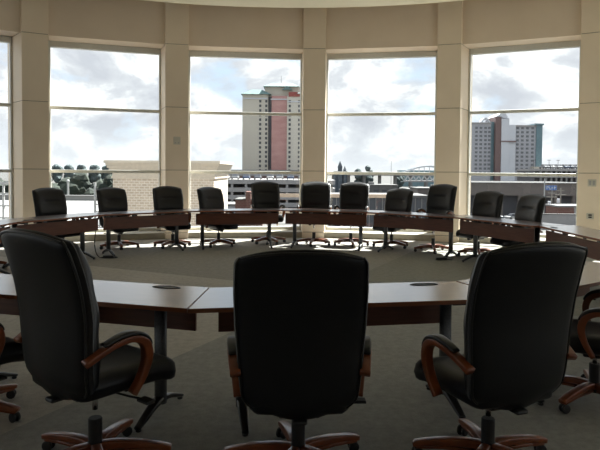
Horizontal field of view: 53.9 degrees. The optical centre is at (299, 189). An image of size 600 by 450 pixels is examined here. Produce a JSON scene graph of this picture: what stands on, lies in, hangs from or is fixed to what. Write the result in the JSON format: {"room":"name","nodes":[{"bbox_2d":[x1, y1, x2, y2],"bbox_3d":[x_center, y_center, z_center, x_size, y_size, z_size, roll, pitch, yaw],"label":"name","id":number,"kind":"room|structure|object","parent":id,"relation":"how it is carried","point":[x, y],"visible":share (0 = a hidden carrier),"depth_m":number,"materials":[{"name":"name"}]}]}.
{"room":"conference room","nodes":[
{"label":"conference room","id":0,"kind":"room"},
{"bbox_2d":[0,0,19,36],"bbox_3d":[-6.830,-3.894,11.370,2.479,1.530,0.834,-1,2,-35],"label":"wall","id":1,"kind":"structure","parent":0,"point":[9,9],"depth_m":11.66,"materials":[{"name":"paint"}]},
{"bbox_2d":[7,0,48,225],"bbox_3d":[-5.580,-1.651,12.226,0.797,6.050,0.924,-1,2,-29],"label":"pillar","id":2,"kind":"structure","parent":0,"point":[30,49],"depth_m":11.87,"materials":[{"name":"paint"}]},
{"bbox_2d":[48,0,164,48],"bbox_3d":[-4.183,-3.918,12.753,2.372,1.530,0.839,0,2,-19],"label":"wall","id":3,"kind":"structure","parent":0,"point":[131,23],"depth_m":12.41,"materials":[{"name":"paint"}]},
{"bbox_2d":[161,2,188,238],"bbox_3d":[-2.815,-1.662,13.233,0.677,6.050,0.928,0,2,-14],"label":"pillar","id":4,"kind":"structure","parent":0,"point":[175,51],"depth_m":12.79,"materials":[{"name":"paint"}]},
{"bbox_2d":[173,137,179,144],"bbox_3d":[-2.670,-1.062,12.805,0.150,0.170,0.017,0,2,-13],"label":"wall plate","id":5,"kind":"object","parent":4,"relation":"attached to","point":[176,140],"visible":1,"depth_m":12.80,"materials":[{"name":"white paint"}]},
{"bbox_2d":[189,4,303,53],"bbox_3d":[-1.217,-3.918,13.441,2.646,1.530,0.838,0,2,-7],"label":"wall","id":6,"kind":"structure","parent":0,"point":[211,27],"depth_m":13.05,"materials":[{"name":"paint"}]},
{"bbox_2d":[0,238,599,449],"bbox_3d":[-0.012,1.577,2.351,23.400,0.300,23.400,0,2,0],"label":"floor","id":7,"kind":"structure","parent":0,"point":[399,408],"depth_m":4.09,"materials":[{"name":"carpet"}]},
{"bbox_2d":[0,227,6,267],"bbox_3d":[-4.818,0.612,8.831,0.751,1.150,0.736,1,2,15],"label":"office chair","id":8,"kind":"object","parent":7,"relation":"on","point":[1,244],"visible":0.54,"depth_m":8.93,"materials":[{"name":"brown wood"}]},
{"bbox_2d":[0,221,16,273],"bbox_3d":[-4.351,0.856,7.632,0.580,0.746,1.951,0,2,0],"label":"conference table","id":9,"kind":"object","parent":7,"relation":"on","point":[2,224],"visible":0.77,"depth_m":8.27,"materials":[{"name":"brown wood"}]},
{"bbox_2d":[0,323,23,422],"bbox_3d":[-2.046,0.808,3.530,0.750,1.132,0.791,2,2,35],"label":"office chair","id":10,"kind":"object","parent":7,"relation":"on","point":[11,351],"visible":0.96,"depth_m":3.51,"materials":[{"name":"black leather"}]},
{"bbox_2d":[0,213,102,268],"bbox_3d":[-3.955,0.805,9.364,0.580,0.746,1.951,1,2,26],"label":"conference table","id":11,"kind":"object","parent":7,"relation":"on","point":[83,225],"visible":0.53,"depth_m":9.34,"materials":[{"name":"brown wood"}]},
{"bbox_2d":[32,188,79,238],"bbox_3d":[-4.187,0.560,10.231,0.751,1.175,0.734,2,2,32],"label":"office chair","id":12,"kind":"object","parent":7,"relation":"on","point":[47,201],"visible":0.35,"depth_m":10.28,"materials":[{"name":"black leather"}]},
{"bbox_2d":[34,188,66,222],"bbox_3d":[-4.380,0.382,10.348,0.235,0.812,0.601,2,2,32],"label":"chair back","id":13,"kind":"object","parent":12,"relation":"on","point":[47,201],"depth_m":10.31,"materials":[{"name":"black leather"}]},
{"bbox_2d":[0,228,175,449],"bbox_3d":[-1.049,0.783,2.962,0.745,1.232,0.760,2,2,38],"label":"office chair","id":14,"kind":"object","parent":7,"relation":"on","point":[59,315],"visible":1,"depth_m":2.71,"materials":[{"name":"black leather"}]},
{"bbox_2d":[68,240,100,389],"bbox_3d":[-1.180,0.586,2.768,0.601,0.812,0.235,2,2,38],"label":"cushion","id":15,"kind":"object","parent":14,"relation":"on","point":[83,309],"depth_m":2.61,"materials":[{"name":"black leather"}]},
{"bbox_2d":[0,274,208,432],"bbox_3d":[-1.485,0.998,3.796,1.951,0.746,0.580,1,2,16],"label":"conference table","id":16,"kind":"object","parent":7,"relation":"on","point":[162,307],"visible":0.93,"depth_m":3.66,"materials":[{"name":"brown wood"}]},
{"bbox_2d":[94,216,117,257],"bbox_3d":[-3.325,0.811,10.033,0.451,0.705,0.200,1,2,8],"label":"power cord","id":17,"kind":"object","parent":7,"relation":"on","point":[104,256],"visible":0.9,"depth_m":10.01,"materials":[{"name":"black plastic"}]},
{"bbox_2d":[65,231,164,241],"bbox_3d":[-4.203,1.151,12.870,2.370,0.430,0.829,0,2,-19],"label":"trim","id":18,"kind":"structure","parent":7,"relation":"on","point":[135,235],"depth_m":12.64,"materials":[{"name":"paint"}]},
{"bbox_2d":[48,41,160,231],"bbox_3d":[-4.259,-1.115,12.986,2.330,4.090,0.130,0,2,-19],"label":"window","id":19,"kind":"structure","parent":18,"relation":"on","point":[51,44],"depth_m":12.90,"materials":[{"name":"metal"}]},
{"bbox_2d":[96,187,139,249],"bbox_3d":[-3.485,0.542,11.293,0.751,1.155,0.743,2,2,44],"label":"office chair","id":20,"kind":"object","parent":7,"relation":"on","point":[109,199],"visible":0.6,"depth_m":11.32,"materials":[{"name":"black leather"}]},
{"bbox_2d":[98,188,127,225],"bbox_3d":[-3.639,0.372,11.457,0.235,0.812,0.601,2,2,44],"label":"cushion","id":21,"kind":"object","parent":20,"relation":"on","point":[109,199],"depth_m":11.41,"materials":[{"name":"black leather"}]},
{"bbox_2d":[90,209,192,255],"bbox_3d":[-2.846,0.769,10.753,1.951,0.746,0.580,-1,2,-39],"label":"conference table","id":22,"kind":"object","parent":7,"relation":"on","point":[179,218],"visible":0.96,"depth_m":10.54,"materials":[{"name":"brown wood"}]},
{"bbox_2d":[152,186,190,248],"bbox_3d":[-2.480,0.529,11.542,0.771,1.180,0.782,-1,2,-34],"label":"office chair","id":23,"kind":"object","parent":7,"relation":"on","point":[164,197],"visible":0.59,"depth_m":11.62,"materials":[{"name":"black leather"}]},
{"bbox_2d":[154,187,182,214],"bbox_3d":[-2.618,0.346,11.721,0.601,0.812,0.235,-1,2,-34],"label":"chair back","id":24,"kind":"object","parent":23,"relation":"on","point":[165,198],"depth_m":11.68,"materials":[{"name":"black leather"}]},
{"bbox_2d":[197,187,237,247],"bbox_3d":[-1.620,0.536,11.781,0.796,1.165,0.751,2,2,43],"label":"office chair","id":25,"kind":"object","parent":7,"relation":"on","point":[208,197],"visible":0.7,"depth_m":11.77,"materials":[{"name":"black leather"}]},
{"bbox_2d":[198,187,223,212],"bbox_3d":[-1.802,0.361,11.934,0.235,0.812,0.601,2,2,43],"label":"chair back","id":26,"kind":"object","parent":25,"relation":"on","point":[208,197],"depth_m":11.89,"materials":[{"name":"black leather"}]},
{"bbox_2d":[187,208,282,249],"bbox_3d":[-1.244,0.756,11.524,1.951,0.746,0.580,0,2,-13],"label":"conference table","id":27,"kind":"object","parent":7,"relation":"on","point":[204,218],"visible":0.98,"depth_m":11.33,"materials":[{"name":"brown wood"}]},
{"bbox_2d":[188,229,301,237],"bbox_3d":[-1.249,1.151,13.556,2.638,0.430,0.828,0,2,-7],"label":"trim","id":28,"kind":"structure","parent":7,"relation":"on","point":[285,233],"depth_m":13.17,"materials":[{"name":"paint"}]},
{"bbox_2d":[188,50,301,229],"bbox_3d":[-1.259,-1.115,13.683,2.608,4.090,0.131,0,2,-7],"label":"window","id":29,"kind":"structure","parent":28,"relation":"on","point":[211,54],"depth_m":13.63,"materials":[{"name":"metal"}]},
{"bbox_2d":[250,181,285,244],"bbox_3d":[-0.654,0.472,12.288,0.741,1.275,0.753,0,2,-14],"label":"office chair","id":30,"kind":"object","parent":7,"relation":"on","point":[264,194],"visible":0.66,"depth_m":12.43,"materials":[{"name":"black leather"}]},
{"bbox_2d":[252,182,278,212],"bbox_3d":[-0.733,0.241,12.498,0.601,0.812,0.235,0,2,-17],"label":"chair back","id":31,"kind":"object","parent":30,"relation":"on","point":[264,194],"depth_m":12.45,"materials":[{"name":"black leather"}]},
{"bbox_2d":[223,250,371,449],"bbox_3d":[-0.019,0.829,2.946,0.743,1.157,0.760,1,2,4],"label":"office chair","id":32,"kind":"object","parent":7,"relation":"on","point":[299,351],"visible":1,"depth_m":2.68,"materials":[{"name":"black leather"}]},
{"bbox_2d":[296,181,331,246],"bbox_3d":[0.279,0.482,12.024,0.746,1.285,0.791,1,2,8],"label":"office chair","id":33,"kind":"object","parent":7,"relation":"on","point":[314,194],"visible":0.72,"depth_m":12.19,"materials":[{"name":"black leather"}]},
{"bbox_2d":[301,182,329,213],"bbox_3d":[0.323,0.246,12.255,0.601,0.812,0.235,1,2,8],"label":"cushion","id":34,"kind":"object","parent":33,"relation":"on","point":[314,195],"depth_m":12.19,"materials":[{"name":"black leather"}]},
{"bbox_2d":[188,281,467,435],"bbox_3d":[0.293,1.014,3.699,1.951,0.746,0.580,0,2,-10],"label":"conference table","id":35,"kind":"object","parent":7,"relation":"on","point":[404,303],"visible":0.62,"depth_m":3.76,"materials":[{"name":"brown wood"}]},
{"bbox_2d":[282,208,378,250],"bbox_3d":[0.533,0.770,11.524,1.951,0.746,0.580,1,2,13],"label":"conference table","id":36,"kind":"object","parent":7,"relation":"on","point":[294,218],"visible":0.98,"depth_m":11.34,"materials":[{"name":"brown wood"}]},
{"bbox_2d":[333,182,368,246],"bbox_3d":[1.054,0.490,12.011,0.741,1.280,0.751,1,2,20],"label":"office chair","id":37,"kind":"object","parent":7,"relation":"on","point":[353,195],"visible":0.7,"depth_m":12.16,"materials":[{"name":"black leather"}]},
{"bbox_2d":[340,182,367,214],"bbox_3d":[1.120,0.258,12.224,0.601,0.812,0.235,1,2,20],"label":"cushion","id":38,"kind":"object","parent":37,"relation":"on","point":[353,195],"depth_m":12.18,"materials":[{"name":"black leather"}]},
{"bbox_2d":[324,230,434,240],"bbox_3d":[1.788,1.176,13.466,2.543,0.430,0.829,1,2,11],"label":"trim","id":39,"kind":"structure","parent":7,"relation":"on","point":[418,236],"depth_m":13.10,"materials":[{"name":"paint"}]},
{"bbox_2d":[325,51,436,232],"bbox_3d":[1.849,-1.089,13.591,2.513,4.090,0.130,1,2,11],"label":"window","id":40,"kind":"structure","parent":39,"relation":"on","point":[412,54],"depth_m":13.52,"materials":[{"name":"metal"}]},
{"bbox_2d":[372,188,413,248],"bbox_3d":[1.835,0.562,11.739,0.750,1.165,0.791,2,2,42],"label":"office chair","id":41,"kind":"object","parent":7,"relation":"on","point":[398,199],"visible":0.59,"depth_m":11.80,"materials":[{"name":"black leather"}]},
{"bbox_2d":[385,189,411,216],"bbox_3d":[1.990,0.389,11.920,0.601,0.812,0.235,2,2,42],"label":"cushion","id":42,"kind":"object","parent":41,"relation":"on","point":[400,200],"depth_m":11.87,"materials":[{"name":"black leather"}]},
{"bbox_2d":[369,210,473,256],"bbox_3d":[2.135,0.805,10.753,1.951,0.746,0.580,2,2,39],"label":"conference table","id":43,"kind":"object","parent":7,"relation":"on","point":[443,225],"visible":0.94,"depth_m":10.56,"materials":[{"name":"brown wood"}]},
{"bbox_2d":[435,219,452,259],"bbox_3d":[2.481,0.851,10.137,0.283,0.703,0.392,1,2,15],"label":"power cord","id":44,"kind":"object","parent":43,"relation":"hanging from","point":[437,258],"visible":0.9,"depth_m":10.05,"materials":[{"name":"black plastic"}]},
{"bbox_2d":[414,184,456,253],"bbox_3d":[2.522,0.534,11.137,0.777,1.270,0.757,-1,2,-43],"label":"office chair","id":45,"kind":"object","parent":7,"relation":"on","point":[441,198],"visible":0.69,"depth_m":11.20,"materials":[{"name":"black leather"}]},
{"bbox_2d":[426,185,455,219],"bbox_3d":[2.698,0.309,11.280,0.235,0.812,0.601,-1,2,-43],"label":"cushion","id":46,"kind":"object","parent":45,"relation":"on","point":[440,198],"depth_m":11.24,"materials":[{"name":"black leather"}]},
{"bbox_2d":[456,191,503,255],"bbox_3d":[3.213,0.610,10.620,0.750,1.160,0.730,-1,2,-35],"label":"office chair","id":47,"kind":"object","parent":7,"relation":"on","point":[485,203],"visible":0.64,"depth_m":10.61,"materials":[{"name":"black leather"}]},
{"bbox_2d":[472,192,501,224],"bbox_3d":[3.407,0.441,10.738,0.235,0.812,0.601,-1,2,-35],"label":"cushion","id":48,"kind":"object","parent":47,"relation":"on","point":[486,204],"depth_m":10.69,"materials":[{"name":"black leather"}]},
{"bbox_2d":[411,241,587,449],"bbox_3d":[0.980,0.818,2.990,0.742,1.192,0.754,0,2,-24],"label":"office chair","id":49,"kind":"object","parent":7,"relation":"on","point":[521,298],"visible":1,"depth_m":2.72,"materials":[{"name":"black leather"}]},
{"bbox_2d":[463,252,483,391],"bbox_3d":[1.051,0.643,2.763,0.601,0.812,0.235,0,2,-21],"label":"cushion","id":50,"kind":"object","parent":49,"relation":"on","point":[473,324],"depth_m":2.67,"materials":[{"name":"black leather"}]},
{"bbox_2d":[459,237,545,243],"bbox_3d":[4.638,1.225,12.566,2.316,0.430,0.829,1,2,25],"label":"trim","id":51,"kind":"structure","parent":7,"relation":"on","point":[485,240],"depth_m":12.46,"materials":[{"name":"paint"}]},
{"bbox_2d":[467,40,580,237],"bbox_3d":[4.763,-1.038,12.663,2.240,4.090,0.130,1,2,25],"label":"window","id":52,"kind":"structure","parent":51,"relation":"on","point":[566,44],"depth_m":12.62,"materials":[{"name":"metal"}]},
{"bbox_2d":[455,216,562,261],"bbox_3d":[3.243,0.857,9.364,0.580,0.746,1.951,0,2,-26],"label":"conference table","id":53,"kind":"object","parent":7,"relation":"on","point":[526,235],"visible":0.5,"depth_m":9.19,"materials":[{"name":"brown wood"}]},
{"bbox_2d":[490,194,546,246],"bbox_3d":[3.506,0.649,9.539,0.772,1.155,0.756,0,2,-15],"label":"office chair","id":54,"kind":"object","parent":7,"relation":"on","point":[530,207],"visible":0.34,"depth_m":9.48,"materials":[{"name":"black leather"}]},
{"bbox_2d":[514,195,543,240],"bbox_3d":[3.732,0.485,9.584,0.235,0.812,0.601,0,2,-15],"label":"cushion","id":55,"kind":"object","parent":54,"relation":"on","point":[529,207],"depth_m":9.52,"materials":[{"name":"black leather"}]},
{"bbox_2d":[456,261,599,405],"bbox_3d":[1.943,1.004,4.393,1.951,0.746,0.580,-1,2,-36],"label":"conference table","id":56,"kind":"object","parent":7,"relation":"on","point":[590,277],"visible":0.06,"depth_m":4.38,"materials":[{"name":"brown wood"}]},
{"bbox_2d":[540,225,599,299],"bbox_3d":[3.733,0.915,7.632,0.580,0.746,1.951,0,2,-1],"label":"conference table","id":57,"kind":"object","parent":7,"relation":"on","point":[593,247],"visible":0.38,"depth_m":7.61,"materials":[{"name":"brown wood"}]},
{"bbox_2d":[558,289,599,413],"bbox_3d":[1.956,0.811,3.884,0.768,1.162,0.735,1,2,31],"label":"office chair","id":58,"kind":"object","parent":7,"relation":"on","point":[585,333],"visible":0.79,"depth_m":3.77,"materials":[{"name":"brown wood"}]},
{"bbox_2d":[144,0,462,7],"bbox_3d":[0.030,-4.070,2.173,23.600,1.100,23.600,0,2,0],"label":"ceiling","id":59,"kind":"structure","parent":0,"point":[237,3],"depth_m":12.12,"materials":[{"name":"paint"}]},
{"bbox_2d":[301,8,326,237],"bbox_3d":[0.334,-1.651,13.619,0.613,6.050,0.944,0,2,0],"label":"pillar","id":60,"kind":"structure","parent":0,"point":[314,55],"depth_m":13.15,"materials":[{"name":"paint"}]},
{"bbox_2d":[326,3,437,53],"bbox_3d":[1.832,-3.893,13.351,2.551,1.530,0.839,1,2,11],"label":"wall","id":61,"kind":"structure","parent":0,"point":[413,27],"depth_m":12.96,"materials":[{"name":"paint"}]},
{"bbox_2d":[435,1,472,241],"bbox_3d":[3.364,-1.611,13.030,0.781,6.050,0.924,1,2,19],"label":"pillar","id":62,"kind":"structure","parent":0,"point":[452,55],"depth_m":12.62,"materials":[{"name":"paint"}]},
{"bbox_2d":[463,0,581,48],"bbox_3d":[4.696,-3.844,12.446,2.314,1.530,0.839,1,2,25],"label":"wall","id":63,"kind":"structure","parent":0,"point":[486,23],"depth_m":12.13,"materials":[{"name":"paint"}]},
{"bbox_2d":[576,0,599,241],"bbox_3d":[5.951,-1.554,11.837,0.701,6.050,0.925,2,2,33],"label":"pillar","id":64,"kind":"structure","parent":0,"point":[588,197],"depth_m":11.49,"materials":[{"name":"paint"}]},
{"bbox_2d":[586,213,593,218],"bbox_3d":[5.663,0.520,11.519,0.130,0.116,0.017,2,2,32],"label":"wall plate","id":65,"kind":"object","parent":64,"relation":"attached to","point":[588,215],"visible":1,"depth_m":11.52,"materials":[{"name":"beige plastic"}]},
{"bbox_2d":[588,179,595,186],"bbox_3d":[5.685,-0.129,11.488,0.150,0.140,0.017,2,2,32],"label":"wall plate","id":66,"kind":"object","parent":64,"relation":"attached to","point":[591,182],"visible":1,"depth_m":11.48,"materials":[{"name":"white paint"}]},
{"bbox_3d":[1.484,2.169,17.276,5.400,0.400,3.200,0,2,0],"label":"floor","id":67,"kind":"structure","parent":0,"visible":0},
{"bbox_2d":[276,194,385,226],"bbox_3d":[1.292,1.036,18.441,4.060,1.790,0.080,0,2,0],"label":"railing","id":68,"kind":"object","parent":67,"relation":"on","point":[281,195],"visible":0.02,"depth_m":18.38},
{"bbox_3d":[-11.566,2.176,18.780,4.900,0.300,3.000,0,2,0],"label":"floor","id":69,"kind":"structure","parent":0,"visible":0},
{"bbox_2d":[0,182,8,218],"bbox_3d":[-11.132,0.867,19.640,3.610,2.270,0.080,0,2,0],"label":"railing","id":70,"kind":"object","parent":69,"relation":"on","point":[3,193],"visible":0.13,"depth_m":19.60,"materials":[{"name":"white metal"}]},
{"label":"outside","id":71,"kind":"structure","parent":0,"visible":0},
{"bbox_2d":[403,175,433,181],"bbox_3d":[48.446,-4.224,226.893,17.173,2.700,4.150,0,2,0],"label":"truss bridge","id":72,"kind":"structure","parent":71,"point":[405,180],"depth_m":224.92,"materials":[{"name":"grey metal"}]},
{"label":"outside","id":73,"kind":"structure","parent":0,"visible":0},
{"bbox_2d":[94,182,100,227],"bbox_3d":[-8.607,0.876,25.042,0.260,2.350,0.080,0,2,0],"label":"mast","id":74,"kind":"object","parent":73,"point":[95,197],"visible":0.37,"depth_m":24.99,"materials":[{"name":"white metal"}]},
{"bbox_3d":[-6.837,1.174,11.501,2.495,0.430,1.962,0,2,0],"label":"trim","id":75,"kind":"structure","parent":0,"visible":0},
{"bbox_2d":[0,35,12,227],"bbox_3d":[-6.952,-1.090,11.575,2.371,4.090,0.130,-1,2,-35],"label":"window","id":76,"kind":"structure","parent":75,"relation":"on","point":[3,39],"depth_m":12.19,"materials":[{"name":"metal"}]},
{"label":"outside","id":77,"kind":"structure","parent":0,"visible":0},
{"bbox_2d":[0,172,569,234],"bbox_3d":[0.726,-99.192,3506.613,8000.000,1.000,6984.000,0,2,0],"label":"ground","id":78,"kind":"structure","parent":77,"point":[4,175],"depth_m":641.67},
{"bbox_2d":[0,178,8,194],"bbox_3d":[-39.066,3.050,76.233,5.316,9.542,4.969,0,2,0],"label":"building","id":79,"kind":"structure","parent":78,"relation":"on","point":[1,180],"depth_m":74.65,"materials":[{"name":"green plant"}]},
{"bbox_2d":[0,194,101,227],"bbox_3d":[-22.287,4.973,41.432,27.500,8.130,26.500,0,2,0],"label":"roof","id":80,"kind":"structure","parent":78,"relation":"on","point":[75,203],"depth_m":47.87,"materials":[{"name":"white"}]},
{"bbox_2d":[51,164,58,179],"bbox_3d":[-147.205,-8.521,355.554,6.543,13.539,7.171,0,2,0],"label":"tree","id":81,"kind":"object","parent":78,"relation":"on","point":[54,165],"visible":0.28,"depth_m":352.72,"materials":[{"name":"green plant"}]},
{"bbox_2d":[54,165,63,182],"bbox_3d":[-143.543,-8.002,349.802,5.752,12.917,7.096,0,2,0],"label":"tree","id":82,"kind":"object","parent":78,"relation":"on","point":[57,176],"visible":0.75,"depth_m":348.36,"materials":[{"name":"green plant"}]},
{"bbox_2d":[53,177,69,189],"bbox_3d":[-34.583,2.782,88.409,7.140,9.379,6.690,0,2,0],"label":"tree","id":83,"kind":"object","parent":78,"relation":"on","point":[61,183],"visible":0.02,"depth_m":86.81,"materials":[{"name":"green plant"}]},
{"bbox_2d":[65,165,74,177],"bbox_3d":[-136.118,-8.082,350.453,7.433,13.146,6.205,0,2,0],"label":"tree","id":84,"kind":"object","parent":78,"relation":"on","point":[69,167],"visible":0.45,"depth_m":348.36,"materials":[{"name":"green plant"}]},
{"bbox_2d":[62,173,96,194],"bbox_3d":[-27.933,2.724,75.058,4.921,10.431,4.346,0,2,0],"label":"tree","id":85,"kind":"object","parent":78,"relation":"on","point":[79,184],"visible":0.35,"depth_m":73.90,"materials":[{"name":"green plant"}]},
{"bbox_2d":[88,165,100,181],"bbox_3d":[-121.594,-8.059,349.700,7.619,13.359,6.011,0,2,0],"label":"tree","id":86,"kind":"object","parent":78,"relation":"on","point":[95,177],"visible":0.78,"depth_m":348.10,"materials":[{"name":"green plant"}]},
{"bbox_2d":[90,179,103,188],"bbox_3d":[-28.604,2.906,88.158,6.858,9.234,7.353,0,2,0],"label":"tree","id":87,"kind":"object","parent":78,"relation":"on","point":[100,181],"visible":0.02,"depth_m":86.73,"materials":[{"name":"green plant"}]},
{"bbox_2d":[96,174,112,189],"bbox_3d":[-25.339,2.866,79.278,4.395,9.919,4.293,0,2,0],"label":"tree","id":88,"kind":"object","parent":78,"relation":"on","point":[107,181],"visible":0.09,"depth_m":78.07,"materials":[{"name":"green plant"}]},
{"bbox_2d":[103,165,111,177],"bbox_3d":[-113.499,-8.026,349.937,7.051,13.397,6.344,0,2,0],"label":"tree","id":89,"kind":"object","parent":78,"relation":"on","point":[105,167],"visible":0.28,"depth_m":348.44,"materials":[{"name":"green plant"}]},
{"bbox_2d":[103,160,233,225],"bbox_3d":[-6.055,4.108,28.489,5.070,10.910,5.310,0,2,0],"label":"brick building","id":90,"kind":"structure","parent":78,"relation":"on","point":[138,187],"depth_m":26.00,"materials":[{"name":"beige brick"}]},
{"bbox_2d":[228,202,234,212],"bbox_3d":[-17.784,4.633,122.210,9.900,3.800,8.400,0,2,0],"label":"building","id":91,"kind":"structure","parent":78,"relation":"on","point":[231,205],"depth_m":118.18,"materials":[{"name":"white"}]},
{"bbox_2d":[235,191,262,225],"bbox_3d":[-9.726,3.538,115.971,5.400,6.500,8.600,0,2,0],"label":"brick building","id":92,"kind":"structure","parent":78,"relation":"on","point":[240,202],"depth_m":112.13,"materials":[{"name":"brown brick"}]},
{"bbox_2d":[229,170,298,178],"bbox_3d":[-15.974,-3.606,271.774,37.000,10.900,20.500,0,2,0],"label":"podium","id":93,"kind":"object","parent":78,"relation":"on","point":[264,176],"visible":0.17,"depth_m":261.55,"materials":[{"name":"white concrete"}]},
{"bbox_2d":[241,83,299,169],"bbox_3d":[-8.803,-29.189,309.488,42.418,59.776,23.500,0,2,0],"label":"tower","id":94,"kind":"structure","parent":78,"relation":"on","point":[268,142],"depth_m":299.57,"materials":[{"name":"beige concrete"}]},
{"bbox_2d":[228,178,334,208],"bbox_3d":[-7.251,0.841,160.957,32.283,9.102,22.300,0,2,0],"label":"parking garage","id":95,"kind":"structure","parent":78,"relation":"on","point":[237,188],"depth_m":149.86,"materials":[{"name":"grey concrete"}]},
{"bbox_2d":[266,174,273,179],"bbox_3d":[-7.699,-3.279,152.974,1.800,1.392,4.200,0,2,0],"label":"car","id":96,"kind":"object","parent":95,"relation":"on","point":[269,176],"visible":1,"depth_m":151.00,"materials":[{"name":"white paint"}]},
{"bbox_2d":[333,162,346,192],"bbox_3d":[13.971,-2.873,205.458,4.100,14.040,13.100,0,2,0],"label":"church","id":97,"kind":"structure","parent":78,"relation":"on","point":[339,179],"depth_m":199.41,"materials":[{"name":"stone"}]},
{"bbox_2d":[354,169,361,181],"bbox_3d":[26.856,-3.700,269.889,4.727,11.834,5.608,0,2,0],"label":"tree","id":98,"kind":"object","parent":78,"relation":"on","point":[358,178],"visible":0.45,"depth_m":268.40,"materials":[{"name":"green plant"}]},
{"bbox_2d":[362,165,373,183],"bbox_3d":[30.963,-4.428,270.263,5.668,13.328,6.473,0,2,0],"label":"tree","id":99,"kind":"object","parent":78,"relation":"on","point":[367,168],"visible":0.6,"depth_m":268.40,"materials":[{"name":"green plant"}]},
{"bbox_2d":[327,192,426,226],"bbox_3d":[11.570,4.152,95.025,16.400,6.900,10.300,0,2,0],"label":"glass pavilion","id":100,"kind":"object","parent":78,"relation":"on","point":[419,200],"visible":0.05,"depth_m":90.12,"materials":[{"name":"grey glass"}]},
{"bbox_2d":[328,174,427,187],"bbox_3d":[38.019,-2.520,259.390,52.000,10.300,9.300,0,2,0],"label":"viaduct","id":101,"kind":"object","parent":78,"relation":"on","point":[348,176],"visible":0.23,"depth_m":256.99,"materials":[{"name":"grey concrete"}]},
{"bbox_2d":[368,182,398,192],"bbox_3d":[26.496,0.619,212.518,15.400,6.800,15.200,0,2,0],"label":"building","id":102,"kind":"structure","parent":78,"relation":"on","point":[373,188],"depth_m":205.09,"materials":[{"name":"grey concrete"}]},
{"bbox_2d":[397,171,404,187],"bbox_3d":[45.220,-3.017,269.620,5.349,10.755,6.167,0,2,0],"label":"tree","id":103,"kind":"object","parent":78,"relation":"on","point":[400,179],"visible":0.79,"depth_m":267.55,"materials":[{"name":"green plant"}]},
{"bbox_2d":[397,166,433,186],"bbox_3d":[92.074,-9.708,425.884,44.393,15.000,13.200,0,2,0],"label":"stadium","id":104,"kind":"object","parent":78,"relation":"on","point":[415,184],"visible":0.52,"depth_m":421.95,"materials":[{"name":"grey metal"}]},
{"bbox_2d":[409,185,431,194],"bbox_3d":[40.237,1.929,174.037,13.900,6.800,12.200,0,2,0],"label":"building","id":105,"kind":"structure","parent":78,"relation":"on","point":[421,190],"depth_m":168.13,"materials":[{"name":"grey concrete"}]},
{"bbox_2d":[470,113,543,180],"bbox_3d":[85.698,-14.781,256.142,33.896,35.710,19.000,0,2,0],"label":"block","id":106,"kind":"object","parent":78,"relation":"on","point":[497,146],"visible":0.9,"depth_m":249.32,"materials":[{"name":"grey concrete"}]},
{"bbox_2d":[470,181,576,215],"bbox_3d":[54.486,2.035,152.477,31.400,8.151,25.300,0,2,0],"label":"warehouse","id":107,"kind":"structure","parent":78,"relation":"on","point":[512,191],"depth_m":140.06,"materials":[{"name":"concrete"}]},
{"bbox_2d":[517,160,576,181],"bbox_3d":[81.340,-2.178,189.856,16.145,14.619,20.300,0,2,0],"label":"parking garage","id":108,"kind":"structure","parent":78,"relation":"on","point":[519,178],"depth_m":184.88,"materials":[{"name":"grey concrete"}]},
{"bbox_2d":[539,164,549,168],"bbox_3d":[75.354,-7.088,181.850,1.800,1.392,4.200,0,2,0],"label":"car","id":109,"kind":"object","parent":108,"relation":"on","point":[543,166],"visible":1,"depth_m":180.75,"materials":[{"name":"grey paint"}]},
{"bbox_2d":[541,214,575,228],"bbox_3d":[49.208,5.967,110.531,9.700,2.850,0.800,0,2,0],"label":"wall","id":110,"kind":"structure","parent":78,"relation":"on","point":[565,219],"depth_m":110.21,"materials":[{"name":"grey concrete"}]},
{"bbox_3d":[57.451,6.917,127.267,125.000,0.020,18.000,0,2,0],"label":"road","id":111,"kind":"object","parent":78,"relation":"on","visible":0},
{"bbox_2d":[504,213,514,218],"bbox_3d":[47.457,6.020,130.743,4.200,1.392,1.800,0,2,-11],"label":"car","id":112,"kind":"object","parent":111,"relation":"on","point":[510,215],"visible":0.41,"depth_m":129.89,"materials":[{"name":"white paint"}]},
{"bbox_2d":[543,179,556,213],"bbox_3d":[54.255,2.274,128.122,2.760,9.200,0.320,0,2,0],"label":"road sign","id":113,"kind":"object","parent":111,"relation":"on","point":[547,187],"visible":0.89,"depth_m":127.94,"materials":[{"name":"blue metal"}]},
{"bbox_2d":[547,190,556,203],"bbox_3d":[55.076,3.498,129.161,2.400,6.700,0.647,0,2,0],"label":"utility pole","id":114,"kind":"object","parent":111,"relation":"on","point":[551,197],"visible":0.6,"depth_m":129.00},
{"bbox_2d":[545,204,575,213],"bbox_3d":[56.964,5.112,125.209,7.600,3.750,6.400,0,2,0],"label":"shed","id":115,"kind":"object","parent":111,"relation":"on","point":[550,208],"visible":0.27,"depth_m":122.28,"materials":[{"name":"red brick"}]},
{"bbox_2d":[555,188,565,203],"bbox_3d":[57.678,3.220,130.652,2.400,7.200,0.647,0,2,0],"label":"utility pole","id":116,"kind":"object","parent":111,"relation":"on","point":[560,190],"visible":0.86,"depth_m":130.46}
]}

